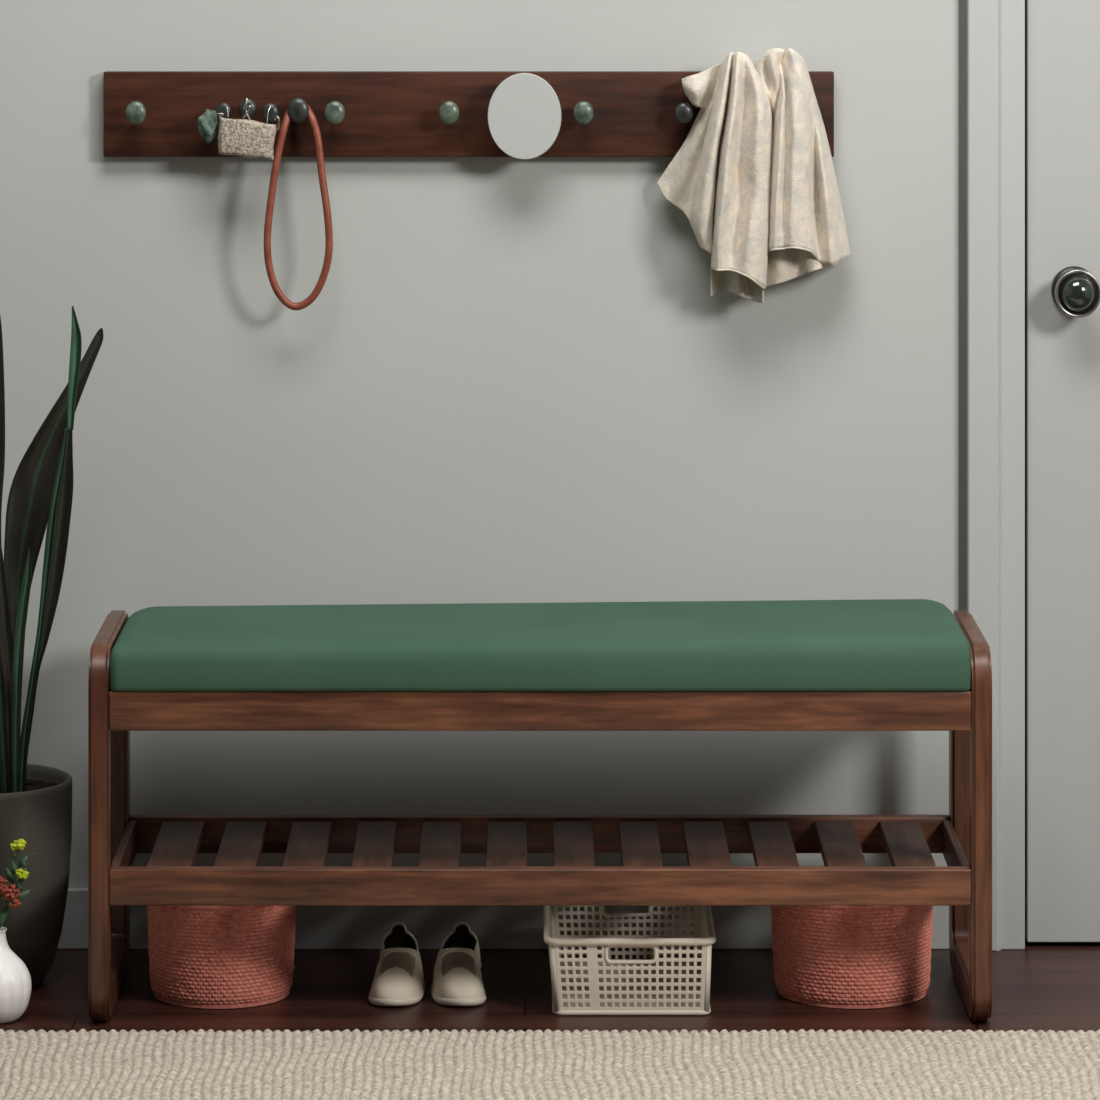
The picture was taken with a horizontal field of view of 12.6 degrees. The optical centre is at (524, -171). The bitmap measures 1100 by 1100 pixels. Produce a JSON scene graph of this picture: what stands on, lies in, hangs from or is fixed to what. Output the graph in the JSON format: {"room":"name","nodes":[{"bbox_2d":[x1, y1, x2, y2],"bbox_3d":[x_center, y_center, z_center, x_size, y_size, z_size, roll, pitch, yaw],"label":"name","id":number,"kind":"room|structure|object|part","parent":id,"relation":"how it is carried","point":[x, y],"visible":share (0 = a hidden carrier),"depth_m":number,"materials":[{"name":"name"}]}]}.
{"room":"home entryway","nodes":[
{"label":"home entryway","id":0,"kind":"room"},
{"bbox_2d":[0,0,964,887],"bbox_3d":[0.150,-0.094,6.570,4.900,3.100,0.120,0,0,0],"label":"wall","id":1,"kind":"structure","parent":0,"point":[506,379],"depth_m":6.51,"materials":[{"name":"paint"}]},
{"bbox_2d":[104,71,833,159],"bbox_3d":[-0.073,0.366,6.478,0.949,0.119,0.064,0,0,0],"label":"coat rack","id":2,"kind":"object","parent":1,"relation":"attached to","point":[524,115],"visible":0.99,"depth_m":6.49,"materials":[{"name":"brown wood"}]},
{"bbox_2d":[198,109,217,142],"bbox_3d":[-0.410,0.382,6.456,0.027,0.044,0.031,0,0,0],"label":"scrap","id":3,"kind":"object","parent":2,"relation":"hanging from","point":[207,122],"visible":1,"depth_m":6.45,"materials":[{"name":"green fabric"}]},
{"bbox_2d":[212,98,279,159],"bbox_3d":[-0.359,0.386,6.443,0.088,0.081,0.026,0,0,0],"label":"pouch","id":4,"kind":"object","parent":2,"relation":"hanging from","point":[243,137],"visible":1,"depth_m":6.43,"materials":[{"name":"beige fabric"}]},
{"bbox_2d":[264,105,332,309],"bbox_3d":[-0.293,0.485,6.464,0.090,0.272,0.030,0,0,0],"label":"leather strap","id":5,"kind":"object","parent":2,"relation":"hanging from","point":[311,298],"visible":1,"depth_m":6.45,"materials":[{"name":"brown leather"}]},
{"bbox_2d":[488,73,560,159],"bbox_3d":[-0.001,0.370,6.468,0.095,0.112,0.044,0,0,0],"label":"mirror","id":6,"kind":"object","parent":2,"relation":"attached to","point":[524,109],"depth_m":6.45,"materials":[{"name":"grey metal"}]},
{"bbox_2d":[657,48,850,303],"bbox_3d":[0.297,0.446,6.445,0.254,0.331,0.098,0,0,0],"label":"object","id":7,"kind":"object","parent":2,"relation":"hanging from","point":[753,176],"visible":1,"depth_m":6.42,"materials":[{"name":"fabric"}]},
{"bbox_2d":[57,888,948,948],"bbox_3d":[-0.868,1.417,6.503,2.865,0.078,0.013,0,0,0],"label":"baseboard","id":8,"kind":"structure","parent":1,"relation":"attached to","point":[317,927],"depth_m":6.50,"materials":[{"name":"grey paint"}]},
{"bbox_2d":[965,0,1000,950],"bbox_3d":[0.597,0.426,6.508,0.043,2.060,0.044,0,0,0],"label":"trim","id":9,"kind":"structure","parent":1,"relation":"attached to","point":[982,17],"depth_m":6.49,"materials":[{"name":"grey paint"}]},
{"bbox_2d":[1001,0,1024,949],"bbox_3d":[0.632,0.431,6.533,0.035,2.050,0.074,0,0,0],"label":"trim","id":10,"kind":"structure","parent":1,"relation":"attached to","point":[1012,11],"depth_m":6.50,"materials":[{"name":"grey paint"}]},
{"bbox_2d":[1025,0,1099,941],"bbox_3d":[1.055,0.438,6.497,0.800,2.024,0.110,0,0,0],"label":"door","id":11,"kind":"structure","parent":1,"relation":"in","point":[1062,37],"depth_m":6.51,"materials":[{"name":"grey paint"}]},
{"bbox_3d":[0.715,0.599,6.487,0.060,0.063,0.050,0,0,0],"label":"knob","id":12,"kind":"part","parent":11,"relation":"part of","materials":[{"name":"grey metal"}]},
{"bbox_2d":[0,939,1099,1032],"bbox_3d":[0.150,1.481,3.050,4.900,0.050,7.160,0,0,0],"label":"floor","id":13,"kind":"structure","parent":0,"point":[1045,986],"depth_m":6.20,"materials":[{"name":"brown wood"}]},
{"bbox_2d":[0,927,31,1023],"bbox_3d":[-0.649,1.400,6.115,0.088,0.111,0.088,0,0,30],"label":"vase","id":14,"kind":"object","parent":13,"relation":"on","point":[15,979],"visible":1,"depth_m":6.09,"materials":[{"name":"white ceramic"}]},
{"bbox_2d":[0,876,30,927],"bbox_3d":[-0.637,1.353,6.101,0.067,0.147,0.036,0,0,0],"label":"flower sprig","id":15,"kind":"object","parent":14,"relation":"in","point":[9,892],"visible":1,"depth_m":6.10,"materials":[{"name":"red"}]},
{"bbox_2d":[3,839,35,907],"bbox_3d":[-0.626,1.330,6.115,0.051,0.192,0.026,0,0,25],"label":"flower sprig","id":16,"kind":"object","parent":14,"relation":"in","point":[22,874],"visible":1,"depth_m":6.11,"materials":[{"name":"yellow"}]},
{"bbox_2d":[0,306,103,986],"bbox_3d":[-0.679,1.023,6.309,0.226,0.865,0.220,0,0,21],"label":"potted plant","id":17,"kind":"object","parent":13,"relation":"on","point":[36,800],"visible":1,"depth_m":6.29,"materials":[{"name":"green plant"}]},
{"bbox_3d":[-0.682,1.327,6.310,0.220,0.259,0.220,0,0,0],"label":"pot","id":18,"kind":"part","parent":17,"relation":"part of","materials":[{"name":"grey ceramic"}]},
{"bbox_2d":[147,906,295,1008],"bbox_3d":[-0.380,1.391,6.252,0.195,0.131,0.195,0,0,0],"label":"woven basket","id":19,"kind":"object","parent":13,"relation":"on","point":[208,957],"visible":0.84,"depth_m":6.17,"materials":[{"name":"wicker"}]},
{"bbox_2d":[368,922,424,1005],"bbox_3d":[-0.160,1.429,6.289,0.069,0.055,0.243,0,0,0],"label":"shoe","id":20,"kind":"object","parent":13,"relation":"on","point":[398,980],"visible":1,"depth_m":6.22,"materials":[{"name":"beige fabric"}]},
{"bbox_2d":[431,922,485,1005],"bbox_3d":[-0.083,1.429,6.289,0.069,0.055,0.243,0,0,0],"label":"shoe","id":21,"kind":"object","parent":13,"relation":"on","point":[457,978],"visible":1,"depth_m":6.22,"materials":[{"name":"beige fabric"}]},
{"bbox_2d":[88,599,991,1020],"bbox_3d":[0.018,1.218,6.242,1.099,0.476,0.346,0,0,0],"label":"bench","id":22,"kind":"object","parent":13,"relation":"on","point":[876,664],"visible":1,"depth_m":6.07,"materials":[{"name":"brown wood"}]},
{"bbox_3d":[-0.519,1.225,6.240,0.024,0.462,0.340,0,0,0],"label":"frame","id":23,"kind":"part","parent":22,"relation":"part of","materials":[{"name":"brown wood"}]},
{"bbox_3d":[-0.501,1.286,6.237,0.010,0.044,0.285,0,0,0],"label":"shelf rail","id":24,"kind":"part","parent":22,"relation":"part of","materials":[{"name":"brown wood"}]},
{"bbox_3d":[0.018,1.284,6.390,1.049,0.046,0.020,0,0,0],"label":"shelf rail","id":25,"kind":"part","parent":22,"relation":"part of","materials":[{"name":"brown wood"}]},
{"bbox_3d":[0.018,1.286,6.084,1.049,0.044,0.020,0,0,0],"label":"shelf rail","id":26,"kind":"part","parent":22,"relation":"part of","materials":[{"name":"brown wood"}]},
{"bbox_3d":[0.018,1.071,6.085,1.049,0.048,0.022,0,0,0],"label":"seat rail","id":27,"kind":"part","parent":22,"relation":"part of","materials":[{"name":"brown wood"}]},
{"bbox_2d":[110,599,970,690],"bbox_3d":[0.018,1.014,6.242,1.048,0.067,0.346,0,0,0],"label":"cushion","id":28,"kind":"object","parent":22,"relation":"on","point":[876,644],"depth_m":6.08,"materials":[{"name":"green fabric"}]},
{"bbox_3d":[0.538,1.286,6.237,0.010,0.044,0.285,0,0,0],"label":"shelf rail","id":29,"kind":"part","parent":22,"relation":"part of","materials":[{"name":"brown wood"}]},
{"bbox_3d":[0.556,1.225,6.240,0.024,0.462,0.340,0,0,0],"label":"frame","id":30,"kind":"part","parent":22,"relation":"part of","materials":[{"name":"brown wood"}]},
{"bbox_2d":[0,1029,1099,1099],"bbox_3d":[-0.001,1.450,5.507,2.498,0.011,1.047,0,0,0],"label":"rug","id":31,"kind":"object","parent":13,"relation":"on","point":[41,1064],"visible":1,"depth_m":5.85,"materials":[{"name":"fabric"}]},
{"bbox_2d":[543,906,715,1014],"bbox_3d":[0.129,1.407,6.266,0.212,0.096,0.282,0,0,0],"label":"plastic basket","id":32,"kind":"object","parent":13,"relation":"on","point":[591,985],"visible":0.96,"depth_m":6.13,"materials":[{"name":"beige plastic"}]},
{"bbox_3d":[0.036,1.409,6.395,0.013,0.089,0.009,0,0,26],"label":"corner post","id":33,"kind":"part","parent":32,"relation":"part of","materials":[{"name":"beige plastic"}]},
{"bbox_3d":[0.036,1.409,6.136,0.013,0.089,0.009,0,0,-26],"label":"corner post","id":34,"kind":"part","parent":32,"relation":"part of","materials":[{"name":"beige plastic"}]},
{"bbox_3d":[0.129,1.409,6.397,0.188,0.089,0.006,0,0,0],"label":"panel","id":35,"kind":"part","parent":32,"relation":"part of","materials":[{"name":"beige plastic"}]},
{"bbox_3d":[0.129,1.409,6.134,0.188,0.089,0.006,0,0,0],"label":"panel","id":36,"kind":"part","parent":32,"relation":"part of","materials":[{"name":"beige plastic"}]},
{"bbox_3d":[0.131,1.452,6.266,0.195,0.006,0.266,0,0,0],"label":"panel","id":37,"kind":"part","parent":32,"relation":"part of","materials":[{"name":"beige plastic"}]},
{"bbox_3d":[0.225,1.409,6.395,0.009,0.089,0.009,0,0,40],"label":"corner post","id":38,"kind":"part","parent":32,"relation":"part of","materials":[{"name":"beige plastic"}]},
{"bbox_3d":[0.227,1.409,6.266,0.006,0.089,0.248,0,0,0],"label":"panel","id":39,"kind":"part","parent":32,"relation":"part of","materials":[{"name":"beige plastic"}]},
{"bbox_3d":[0.225,1.409,6.136,0.009,0.089,0.009,0,0,-40],"label":"corner post","id":40,"kind":"part","parent":32,"relation":"part of","materials":[{"name":"beige plastic"}]},
{"bbox_2d":[771,906,933,1008],"bbox_3d":[0.410,1.391,6.260,0.206,0.131,0.206,0,0,-24],"label":"woven basket","id":41,"kind":"object","parent":13,"relation":"on","point":[848,957],"visible":0.81,"depth_m":6.17,"materials":[{"name":"wicker"}]}
]}

